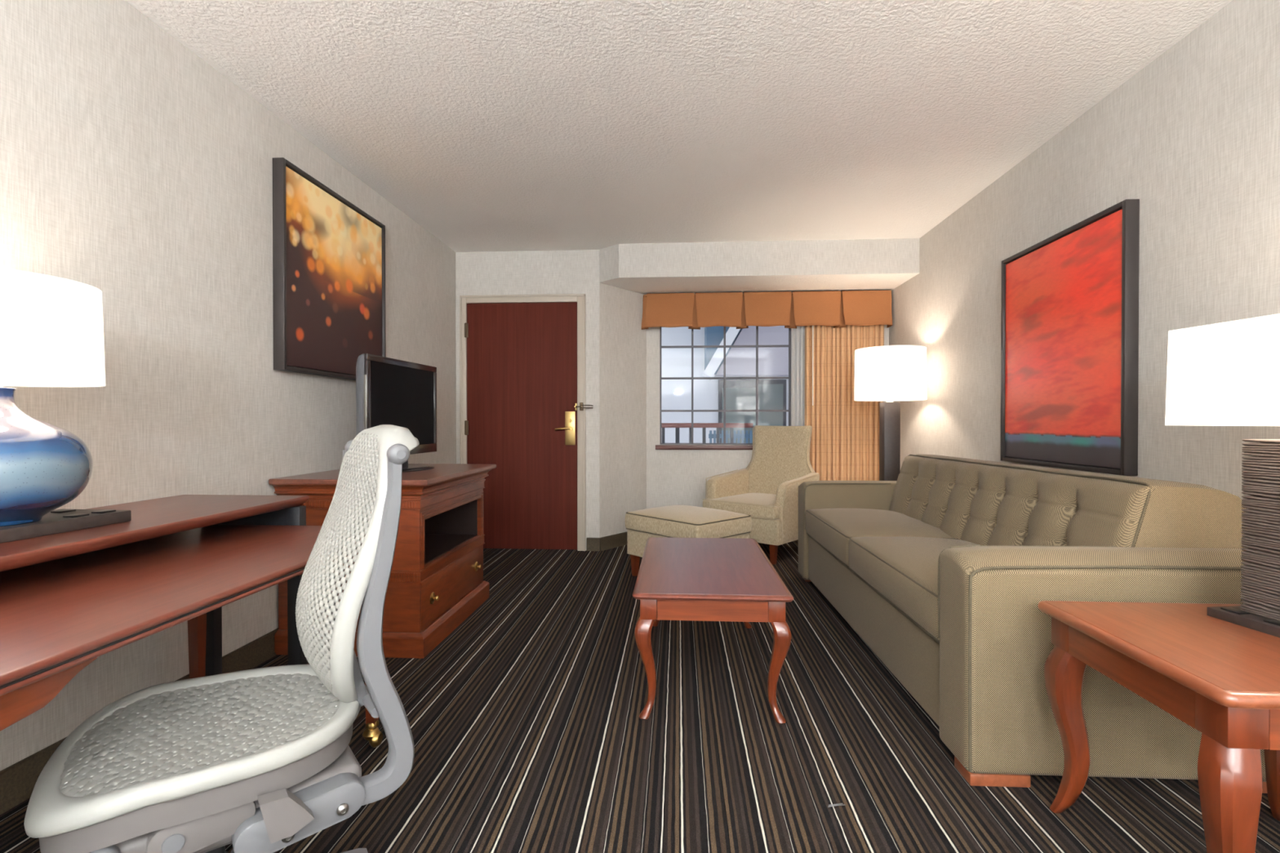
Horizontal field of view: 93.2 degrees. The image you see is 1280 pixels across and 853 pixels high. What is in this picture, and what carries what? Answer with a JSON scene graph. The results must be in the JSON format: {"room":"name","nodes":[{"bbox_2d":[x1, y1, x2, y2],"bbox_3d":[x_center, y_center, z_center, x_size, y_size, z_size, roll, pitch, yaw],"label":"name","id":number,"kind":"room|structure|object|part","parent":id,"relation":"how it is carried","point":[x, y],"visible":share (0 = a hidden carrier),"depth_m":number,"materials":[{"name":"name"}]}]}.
{"room":"hotel room","nodes":[
{"label":"hotel room","id":0,"kind":"room"},
{"bbox_2d":[0,0,456,771],"bbox_3d":[-1.798,-0.183,1.358,0.100,2.445,7.485,0,0,4],"label":"wall","id":1,"kind":"structure","parent":0,"point":[134,171],"depth_m":2.15,"materials":[{"name":"paint"}]},
{"bbox_2d":[0,627,278,814],"bbox_3d":[-1.736,0.987,1.363,0.024,0.105,7.285,0,0,4],"label":"baseboard","id":2,"kind":"structure","parent":1,"relation":"attached to","point":[18,780],"depth_m":1.72,"materials":[{"name":"brown wood"}]},
{"bbox_2d":[272,157,386,380],"bbox_3d":[-1.601,-0.738,3.202,0.053,0.955,0.950,0,0,4],"label":"framed picture","id":3,"kind":"object","parent":1,"relation":"attached to","point":[329,253],"visible":0.95,"depth_m":3.04,"materials":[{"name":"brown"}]},
{"bbox_2d":[455,249,599,539],"bbox_3d":[-0.970,-0.212,5.005,1.290,2.445,0.100,0,0,4],"label":"wall","id":4,"kind":"structure","parent":0,"point":[573,271],"depth_m":4.93,"materials":[{"name":"paint"}]},
{"bbox_2d":[459,293,593,551],"bbox_3d":[-0.924,-0.032,4.963,1.106,2.085,0.181,0,0,4],"label":"door","id":5,"kind":"structure","parent":4,"relation":"in","point":[522,357],"depth_m":4.94,"materials":[{"name":"brown wood"}]},
{"bbox_3d":[-0.614,0.016,4.873,0.143,0.038,0.052,0,0,-10],"label":"lever handle","id":6,"kind":"part","parent":5,"relation":"part of","materials":[{"name":"gold metal"}]},
{"bbox_3d":[-0.566,0.014,4.913,0.083,0.274,0.012,0,0,4],"label":"lock plate","id":7,"kind":"part","parent":5,"relation":"part of","materials":[{"name":"gold metal"}]},
{"bbox_2d":[599,249,646,537],"bbox_3d":[-0.172,-0.214,5.212,0.140,2.445,0.659,0,1,40],"label":"wall","id":8,"kind":"structure","parent":0,"point":[622,339],"depth_m":5.13,"materials":[{"name":"paint"}]},
{"bbox_2d":[586,531,626,551],"bbox_3d":[-0.158,0.957,5.131,0.711,0.105,0.102,0,1,-45],"label":"baseboard","id":9,"kind":"structure","parent":8,"relation":"attached to","point":[605,543],"depth_m":4.97,"materials":[{"name":"brown wood"}]},
{"bbox_2d":[0,541,1279,852],"bbox_3d":[0.096,1.088,1.516,3.860,0.100,8.020,0,0,4],"label":"floor","id":10,"kind":"structure","parent":0,"point":[529,734],"depth_m":1.89,"materials":[{"name":"carpet"}]},
{"bbox_2d":[0,494,309,676],"bbox_3d":[-1.515,0.651,1.118,0.491,0.780,2.230,0,0,4],"label":"wall shelf unit","id":11,"kind":"object","parent":10,"relation":"on","point":[160,517],"visible":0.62,"depth_m":1.85,"materials":[{"name":"red wood"}]},
{"bbox_2d":[0,267,131,543],"bbox_3d":[-1.511,-0.041,1.441,0.388,0.600,0.429,0,0,7],"label":"table lamp","id":12,"kind":"object","parent":11,"relation":"on","point":[51,327],"visible":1,"depth_m":1.39,"materials":[{"name":"white fabric"}]},
{"bbox_2d":[0,378,3,387],"bbox_3d":[-1.513,-0.136,1.420,0.032,0.130,0.032,0,0,7],"label":"socket","id":13,"kind":"object","parent":12,"relation":"attached to","point":[1,380],"depth_m":1.42,"materials":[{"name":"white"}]},
{"bbox_3d":[-1.513,0.069,1.421,0.338,0.321,0.338,0,0,7],"label":"glass","id":14,"kind":"part","parent":12,"relation":"part of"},
{"bbox_3d":[-1.513,-0.222,1.419,0.388,0.238,0.388,0,0,7],"label":"lamp shade","id":15,"kind":"part","parent":12,"relation":"part of","materials":[{"name":"white fabric"}]},
{"bbox_2d":[50,509,75,512],"bbox_3d":[-1.536,0.225,1.611,0.030,0.004,0.040,0,0,7],"label":"outlet","id":16,"kind":"object","parent":12,"relation":"attached to","point":[63,510],"depth_m":1.61,"materials":[{"name":"black"}]},
{"bbox_2d":[62,513,88,517],"bbox_3d":[-1.430,0.226,1.534,0.030,0.004,0.040,0,0,7],"label":"outlet","id":17,"kind":"object","parent":12,"relation":"attached to","point":[78,515],"depth_m":1.53,"materials":[{"name":"black"}]},
{"bbox_2d":[91,509,115,513],"bbox_3d":[-1.421,0.225,1.603,0.030,0.004,0.040,0,0,7],"label":"outlet","id":18,"kind":"object","parent":12,"relation":"attached to","point":[107,511],"depth_m":1.59,"materials":[{"name":"black"}]},
{"bbox_3d":[-1.519,0.277,1.116,0.483,0.032,2.230,0,0,4],"label":"shelf","id":19,"kind":"part","parent":11,"relation":"part of","materials":[{"name":"red wood"}]},
{"bbox_3d":[-1.545,0.659,2.183,0.046,0.748,0.040,0,0,4],"label":"post","id":20,"kind":"part","parent":11,"relation":"part of","materials":[{"name":"brown wood"}]},
{"bbox_3d":[-1.385,0.369,2.170,0.320,0.167,0.020,0,0,4],"label":"panel","id":21,"kind":"part","parent":11,"relation":"part of","materials":[{"name":"black metal"}]},
{"bbox_3d":[-1.226,0.659,2.162,0.046,0.748,0.040,0,0,4],"label":"post","id":22,"kind":"part","parent":11,"relation":"part of","materials":[{"name":"black metal"}]},
{"bbox_2d":[0,524,382,747],"bbox_3d":[-1.262,0.696,1.073,0.753,0.689,2.078,0,0,4],"label":"desk","id":23,"kind":"object","parent":10,"relation":"on","point":[57,616],"visible":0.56,"depth_m":1.30,"materials":[{"name":"red wood"}]},
{"bbox_3d":[-1.512,0.667,2.065,0.048,0.584,0.048,0,0,4],"label":"leg","id":24,"kind":"part","parent":23,"relation":"part of","materials":[{"name":"brown wood"}]},
{"bbox_3d":[-0.864,0.668,1.949,0.048,0.584,0.048,0,0,4],"label":"leg","id":25,"kind":"part","parent":23,"relation":"part of","materials":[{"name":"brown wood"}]},
{"bbox_2d":[23,424,419,852],"bbox_3d":[-0.805,0.519,1.245,0.647,1.043,0.583,0,1,-38],"label":"office chair","id":26,"kind":"object","parent":10,"relation":"on","point":[261,760],"visible":1,"depth_m":1.18,"materials":[{"name":"grey plastic"}]},
{"bbox_3d":[-0.846,0.688,0.951,0.044,0.044,0.024,0,1,-38],"label":"seat depth knob","id":27,"kind":"part","parent":26,"relation":"part of","materials":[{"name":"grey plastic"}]},
{"bbox_3d":[-0.854,0.599,1.213,0.452,0.036,0.420,0,1,-38],"label":"seat","id":28,"kind":"part","parent":26,"relation":"part of","materials":[{"name":"grey fabric"}]},
{"bbox_3d":[-0.627,0.683,1.072,0.084,0.073,0.032,0,1,-38],"label":"tilt lever","id":29,"kind":"part","parent":26,"relation":"part of","materials":[{"name":"grey plastic"}]},
{"bbox_3d":[-0.625,0.716,1.117,0.213,0.080,0.045,0,1,-38],"label":"link arm","id":30,"kind":"part","parent":26,"relation":"part of","materials":[{"name":"grey plastic"}]},
{"bbox_3d":[-0.677,0.292,1.348,0.148,0.554,0.360,0,1,-38],"label":"backrest","id":31,"kind":"part","parent":26,"relation":"part of","materials":[{"name":"grey fabric"}]},
{"bbox_3d":[-0.711,0.054,1.509,0.043,0.043,0.046,0,1,-38],"label":"pivot knob","id":32,"kind":"part","parent":26,"relation":"part of","materials":[{"name":"grey plastic"}]},
{"bbox_3d":[-0.724,0.956,1.305,0.250,0.043,0.048,0,1,-35],"label":"star leg","id":33,"kind":"part","parent":26,"relation":"part of","materials":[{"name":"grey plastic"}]},
{"bbox_3d":[-0.495,0.056,1.235,0.043,0.043,0.046,0,1,-38],"label":"pivot knob","id":34,"kind":"part","parent":26,"relation":"part of","materials":[{"name":"grey plastic"}]},
{"bbox_2d":[268,463,496,658],"bbox_3d":[-1.256,0.627,3.166,0.722,0.795,1.004,0,0,4],"label":"base cabinet","id":35,"kind":"object","parent":10,"relation":"on","point":[436,582],"visible":0.59,"depth_m":2.81,"materials":[{"name":"brown wood"}]},
{"bbox_3d":[-1.258,0.289,3.163,0.718,0.072,0.996,0,0,4],"label":"crown molding","id":36,"kind":"part","parent":35,"relation":"part of","materials":[{"name":"brown wood"}]},
{"bbox_2d":[355,353,436,472],"bbox_3d":[-1.241,-0.059,3.218,0.240,0.578,0.732,0,0,7],"label":"television","id":37,"kind":"object","parent":35,"relation":"on","point":[389,391],"visible":0.68,"depth_m":3.15,"materials":[{"name":"grey plastic"}]},
{"bbox_3d":[-1.298,-0.076,2.859,0.016,0.340,0.005,0,0,7],"label":"trim","id":38,"kind":"part","parent":37,"relation":"part of","materials":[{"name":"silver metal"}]},
{"bbox_3d":[-0.960,0.805,2.838,0.031,0.054,0.054,0,0,4],"label":"knob","id":39,"kind":"part","parent":35,"relation":"part of","materials":[{"name":"gold metal"}]},
{"bbox_3d":[-0.954,0.512,3.146,0.008,0.256,0.862,0,0,4],"label":"opening molding","id":40,"kind":"part","parent":35,"relation":"part of","materials":[{"name":"brown wood"}]},
{"bbox_3d":[-0.971,0.807,3.149,0.030,0.220,0.856,0,0,4],"label":"drawer","id":41,"kind":"part","parent":35,"relation":"part of","materials":[{"name":"brown wood"}]},
{"bbox_3d":[-0.921,0.801,3.457,0.031,0.054,0.054,0,0,4],"label":"knob","id":42,"kind":"part","parent":35,"relation":"part of","materials":[{"name":"gold metal"}]},
{"bbox_2d":[624,505,751,576],"bbox_3d":[0.318,0.787,4.064,0.542,0.462,0.682,0,1,-43],"label":"ottoman","id":43,"kind":"object","parent":10,"relation":"on","point":[671,521],"visible":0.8,"depth_m":3.92,"materials":[{"name":"fabric"}]},
{"bbox_3d":[-0.033,0.940,4.130,0.048,0.155,0.048,0,1,-43],"label":"leg","id":44,"kind":"part","parent":43,"relation":"part of","materials":[{"name":"brown wood"}]},
{"bbox_2d":[624,505,751,537],"bbox_3d":[0.318,0.629,4.063,0.542,0.147,0.682,0,1,-43],"label":"cushion","id":45,"kind":"object","parent":43,"relation":"on","point":[671,521],"depth_m":3.88,"materials":[{"name":"fabric"}]},
{"bbox_2d":[632,537,793,724],"bbox_3d":[0.284,0.804,2.611,0.559,0.450,1.057,0,0,4],"label":"coffee table","id":46,"kind":"object","parent":10,"relation":"on","point":[678,579],"visible":1,"depth_m":2.15,"materials":[{"name":"red wood"}]},
{"bbox_3d":[0.021,0.817,2.145,0.078,0.432,0.078,0,0,4],"label":"leg","id":47,"kind":"part","parent":46,"relation":"part of","materials":[{"name":"brown wood"}]},
{"bbox_3d":[0.083,0.810,3.107,0.078,0.432,0.078,0,0,4],"label":"leg","id":48,"kind":"part","parent":46,"relation":"part of","materials":[{"name":"brown wood"}]},
{"bbox_3d":[0.547,0.810,3.077,0.078,0.432,0.078,0,0,4],"label":"leg","id":49,"kind":"part","parent":46,"relation":"part of","materials":[{"name":"brown wood"}]},
{"bbox_3d":[0.486,0.818,2.116,0.078,0.432,0.078,0,0,4],"label":"leg","id":50,"kind":"part","parent":46,"relation":"part of","materials":[{"name":"brown wood"}]},
{"bbox_2d":[702,425,819,564],"bbox_3d":[0.987,0.502,4.876,0.730,1.018,0.771,0,1,42],"label":"armchair","id":51,"kind":"object","parent":10,"relation":"on","point":[766,491],"visible":0.7,"depth_m":4.92,"materials":[{"name":"fabric"}]},
{"bbox_3d":[0.750,0.612,5.079,0.103,0.486,0.590,0,1,42],"label":"arm","id":52,"kind":"part","parent":51,"relation":"part of","materials":[{"name":"fabric"}]},
{"bbox_2d":[702,493,778,519],"bbox_3d":[0.950,0.618,4.837,0.650,0.118,0.663,0,1,42],"label":"seat cushion","id":53,"kind":"object","parent":51,"relation":"on","point":[758,505],"depth_m":4.63,"materials":[{"name":"fabric"}]},
{"bbox_3d":[0.989,0.937,4.470,0.048,0.155,0.048,0,1,42],"label":"leg","id":54,"kind":"part","parent":51,"relation":"part of","materials":[{"name":"brown wood"}]},
{"bbox_3d":[1.183,0.350,5.093,0.672,0.718,0.183,0,1,42],"label":"backrest","id":55,"kind":"part","parent":51,"relation":"part of","materials":[{"name":"fabric"}]},
{"bbox_3d":[1.213,0.615,4.663,0.103,0.486,0.590,0,1,42],"label":"arm","id":56,"kind":"part","parent":51,"relation":"part of","materials":[{"name":"fabric"}]},
{"bbox_2d":[827,803,845,807],"bbox_3d":[0.536,1.032,1.650,0.050,0.005,0.011,0,0,-10],"label":"thread","id":57,"kind":"object","parent":10,"relation":"on","point":[837,804],"visible":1,"depth_m":1.65,"materials":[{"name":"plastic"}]},
{"bbox_2d":[853,345,927,480],"bbox_3d":[1.814,0.228,4.396,0.488,1.575,0.488,0,0,4],"label":"floor lamp","id":58,"kind":"object","parent":10,"relation":"on","point":[888,373],"visible":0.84,"depth_m":4.24,"materials":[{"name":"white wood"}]},
{"bbox_2d":[886,399,893,402],"bbox_3d":[1.814,-0.230,4.392,0.048,0.110,0.048,0,0,4],"label":"socket","id":59,"kind":"object","parent":58,"relation":"attached to","point":[887,400],"depth_m":4.37,"materials":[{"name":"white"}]},
{"bbox_3d":[1.814,-0.376,4.391,0.488,0.368,0.488,0,0,4],"label":"lamp shade","id":60,"kind":"part","parent":58,"relation":"part of","materials":[{"name":"white fabric"}]},
{"bbox_2d":[798,453,1267,793],"bbox_3d":[1.467,0.597,2.880,0.946,0.860,2.345,0,0,3],"label":"sofa","id":61,"kind":"object","parent":10,"relation":"on","point":[944,569],"visible":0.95,"depth_m":1.88,"materials":[{"name":"beige fabric"}]},
{"bbox_3d":[1.520,0.671,3.950,0.930,0.635,0.205,0,0,3],"label":"arm","id":62,"kind":"part","parent":61,"relation":"part of"},
{"bbox_2d":[805,508,952,565],"bbox_3d":[1.316,0.593,3.391,0.591,0.191,0.926,0,0,3],"label":"seat cushion","id":63,"kind":"object","parent":61,"relation":"on","point":[832,529],"depth_m":3.20,"materials":[{"name":"beige fabric"}]},
{"bbox_2d":[848,536,979,639],"bbox_3d":[1.266,0.600,2.425,0.591,0.191,1.000,0,0,3],"label":"seat cushion","id":64,"kind":"object","parent":61,"relation":"on","point":[903,571],"depth_m":2.38,"materials":[{"name":"beige fabric"}]},
{"bbox_3d":[1.592,0.409,2.872,0.205,0.460,1.951,0,0,3],"label":"tufted panel","id":65,"kind":"part","parent":61,"relation":"part of","materials":[{"name":"beige fabric"}]},
{"bbox_3d":[1.735,0.448,2.865,0.410,0.560,1.959,0,0,3],"label":"backrest","id":66,"kind":"part","parent":61,"relation":"part of","materials":[{"name":"beige fabric"}]},
{"bbox_3d":[1.410,0.688,1.812,0.930,0.635,0.205,0,0,3],"label":"arm","id":67,"kind":"part","parent":61,"relation":"part of"},
{"bbox_2d":[1037,600,1279,852],"bbox_3d":[1.391,0.759,1.358,0.647,0.560,0.587,0,0,4],"label":"end table","id":68,"kind":"object","parent":10,"relation":"on","point":[1220,678],"visible":0.97,"depth_m":1.29,"materials":[{"name":"brown wood"}]},
{"bbox_3d":[1.139,0.770,1.612,0.089,0.534,0.089,0,0,4],"label":"leg","id":69,"kind":"part","parent":68,"relation":"part of","materials":[{"name":"brown wood"}]},
{"bbox_2d":[1164,313,1279,637],"bbox_3d":[1.567,0.115,1.349,0.324,0.728,0.524,0,0,-6],"label":"table lamp","id":70,"kind":"object","parent":68,"relation":"on","point":[1227,373],"visible":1,"depth_m":1.45,"materials":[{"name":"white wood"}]},
{"bbox_3d":[1.567,-0.125,1.347,0.324,0.248,0.524,0,0,-6],"label":"lamp shade","id":71,"kind":"part","parent":70,"relation":"part of","materials":[{"name":"white fabric"}]},
{"bbox_2d":[1220,607,1249,614],"bbox_3d":[1.466,0.454,1.490,0.028,0.004,0.045,0,0,-6],"label":"outlet","id":72,"kind":"object","parent":70,"relation":"attached to","point":[1243,611],"depth_m":1.48,"materials":[{"name":"black plastic"}]},
{"bbox_2d":[1263,619,1279,626],"bbox_3d":[1.476,0.455,1.395,0.028,0.004,0.045,0,0,-6],"label":"outlet","id":73,"kind":"object","parent":70,"relation":"attached to","point":[1268,622],"depth_m":1.40,"materials":[{"name":"black"}]},
{"bbox_3d":[1.109,0.774,1.139,0.089,0.534,0.089,0,0,4],"label":"leg","id":74,"kind":"part","parent":68,"relation":"part of","materials":[{"name":"brown wood"}]},
{"bbox_3d":[1.673,0.771,1.578,0.089,0.534,0.089,0,0,4],"label":"leg","id":75,"kind":"part","parent":68,"relation":"part of","materials":[{"name":"brown wood"}]},
{"bbox_2d":[124,0,1232,252],"bbox_3d":[0.096,-1.457,1.496,3.860,0.100,8.020,0,0,4],"label":"ceiling","id":76,"kind":"structure","parent":0,"point":[491,125],"depth_m":2.59,"materials":[{"name":"white paint"}]},
{"bbox_2d":[600,238,919,294],"bbox_3d":[0.916,-1.302,5.009,2.467,0.265,0.665,0,0,4],"label":"soffit","id":77,"kind":"structure","parent":0,"point":[849,264],"depth_m":4.70,"materials":[{"name":"paint"}]},
{"bbox_2d":[646,324,888,508],"bbox_3d":[1.127,-0.215,5.398,2.295,2.445,0.120,0,0,4],"label":"wall","id":78,"kind":"structure","parent":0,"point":[673,477],"depth_m":5.40,"materials":[{"name":"paint"}]},
{"bbox_2d":[655,325,791,449],"bbox_3d":[0.889,-0.398,5.359,1.505,1.206,0.076,0,0,4],"label":"window","id":79,"kind":"structure","parent":78,"relation":"attached to","point":[724,446],"depth_m":5.38,"materials":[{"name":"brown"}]},
{"bbox_3d":[0.888,0.185,5.351,1.505,0.040,0.050,0,0,4],"label":"sill","id":80,"kind":"part","parent":79,"relation":"part of","materials":[{"name":"red wood"}]},
{"bbox_2d":[641,290,892,329],"bbox_3d":[1.079,-1.004,5.249,2.143,0.312,0.166,0,0,4],"label":"valance","id":81,"kind":"object","parent":78,"relation":"attached to","point":[837,308],"visible":1,"depth_m":5.20,"materials":[{"name":"orange fabric"}]},
{"bbox_2d":[791,325,804,426],"bbox_3d":[1.396,-0.080,5.295,0.146,2.115,0.027,0,0,4],"label":"sheer curtain","id":82,"kind":"object","parent":81,"relation":"hanging from","point":[797,335],"visible":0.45,"depth_m":5.29,"materials":[{"name":"white fabric"}]},
{"bbox_2d":[804,324,884,480],"bbox_3d":[1.772,-0.079,5.227,0.678,2.115,0.081,0,0,4],"label":"curtain","id":83,"kind":"object","parent":81,"relation":"hanging from","point":[844,446],"visible":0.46,"depth_m":5.24,"materials":[{"name":"orange fabric"}]},
{"bbox_2d":[888,0,1279,499],"bbox_3d":[1.972,-0.183,1.386,0.100,2.445,8.020,0,0,4],"label":"wall","id":84,"kind":"structure","parent":0,"point":[1193,135],"depth_m":2.33,"materials":[{"name":"paint"}]},
{"bbox_2d":[1000,199,1139,475],"bbox_3d":[1.988,-0.358,2.872,0.053,1.100,0.930,0,0,4],"label":"framed picture","id":85,"kind":"object","parent":84,"relation":"attached to","point":[1069,300],"visible":1,"depth_m":2.73,"materials":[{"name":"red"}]},
{"label":"outside","id":86,"kind":"structure","parent":0,"visible":0},
{"bbox_3d":[1.023,1.095,8.226,17.000,0.180,5.470,0,0,4],"label":"floor","id":87,"kind":"structure","parent":86,"visible":0},
{"bbox_2d":[661,422,753,443],"bbox_3d":[0.029,0.479,6.766,2.400,1.035,0.400,0,0,4],"label":"balcony railing","id":88,"kind":"object","parent":87,"relation":"on","point":[677,425],"visible":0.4,"depth_m":6.54,"materials":[{"name":"red"}]},
{"bbox_3d":[0.255,0.500,6.631,0.032,0.995,0.060,0,0,4],"label":"post","id":89,"kind":"part","parent":88,"relation":"part of","materials":[{"name":"grey"}]},
{"bbox_3d":[0.410,0.500,6.622,0.044,0.995,0.060,0,0,4],"label":"post","id":90,"kind":"part","parent":88,"relation":"part of","materials":[{"name":"grey"}]},
{"bbox_3d":[0.555,0.500,6.612,0.035,0.995,0.060,0,0,4],"label":"post","id":91,"kind":"part","parent":88,"relation":"part of","materials":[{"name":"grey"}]},
{"bbox_3d":[0.700,0.500,6.603,0.034,0.995,0.060,0,0,4],"label":"post","id":92,"kind":"part","parent":88,"relation":"part of","materials":[{"name":"grey"}]},
{"bbox_3d":[0.029,-0.014,6.762,2.400,0.050,0.400,0,0,4],"label":"rail","id":93,"kind":"part","parent":88,"relation":"part of","materials":[{"name":"red"}]},
{"bbox_3d":[0.849,0.500,6.594,0.030,0.995,0.060,0,0,4],"label":"post","id":94,"kind":"part","parent":88,"relation":"part of","materials":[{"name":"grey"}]},
{"bbox_3d":[0.999,0.500,6.584,0.030,0.995,0.060,0,0,4],"label":"post","id":95,"kind":"part","parent":88,"relation":"part of","materials":[{"name":"grey"}]},
{"bbox_2d":[708,430,752,443],"bbox_3d":[1.402,0.519,8.362,0.900,0.930,0.060,0,0,4],"label":"slatted fence","id":96,"kind":"object","parent":87,"relation":"on","point":[738,436],"visible":0.18,"depth_m":8.34,"materials":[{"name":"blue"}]},
{"bbox_3d":[1.403,0.134,8.374,0.900,0.060,0.030,0,0,4],"label":"rail","id":97,"kind":"part","parent":96,"relation":"part of","materials":[{"name":"grey"}]},
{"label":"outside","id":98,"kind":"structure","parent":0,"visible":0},
{"bbox_2d":[661,325,788,443],"bbox_3d":[1.161,-3.532,10.370,17.000,15.000,1.700,0,0,4],"label":"neighbouring building","id":99,"kind":"structure","parent":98,"point":[773,362],"depth_m":10.82,"materials":[{"name":"white paint"}]},
{"bbox_3d":[1.770,0.004,10.832,0.600,1.400,0.035,0,0,4],"label":"pane","id":100,"kind":"part","parent":99,"relation":"part of","materials":[{"name":"grey"}]},
{"bbox_3d":[2.329,-0.026,10.797,0.440,1.460,0.035,0,0,4],"label":"pane","id":101,"kind":"part","parent":99,"relation":"part of","materials":[{"name":"grey glass"}]}
]}

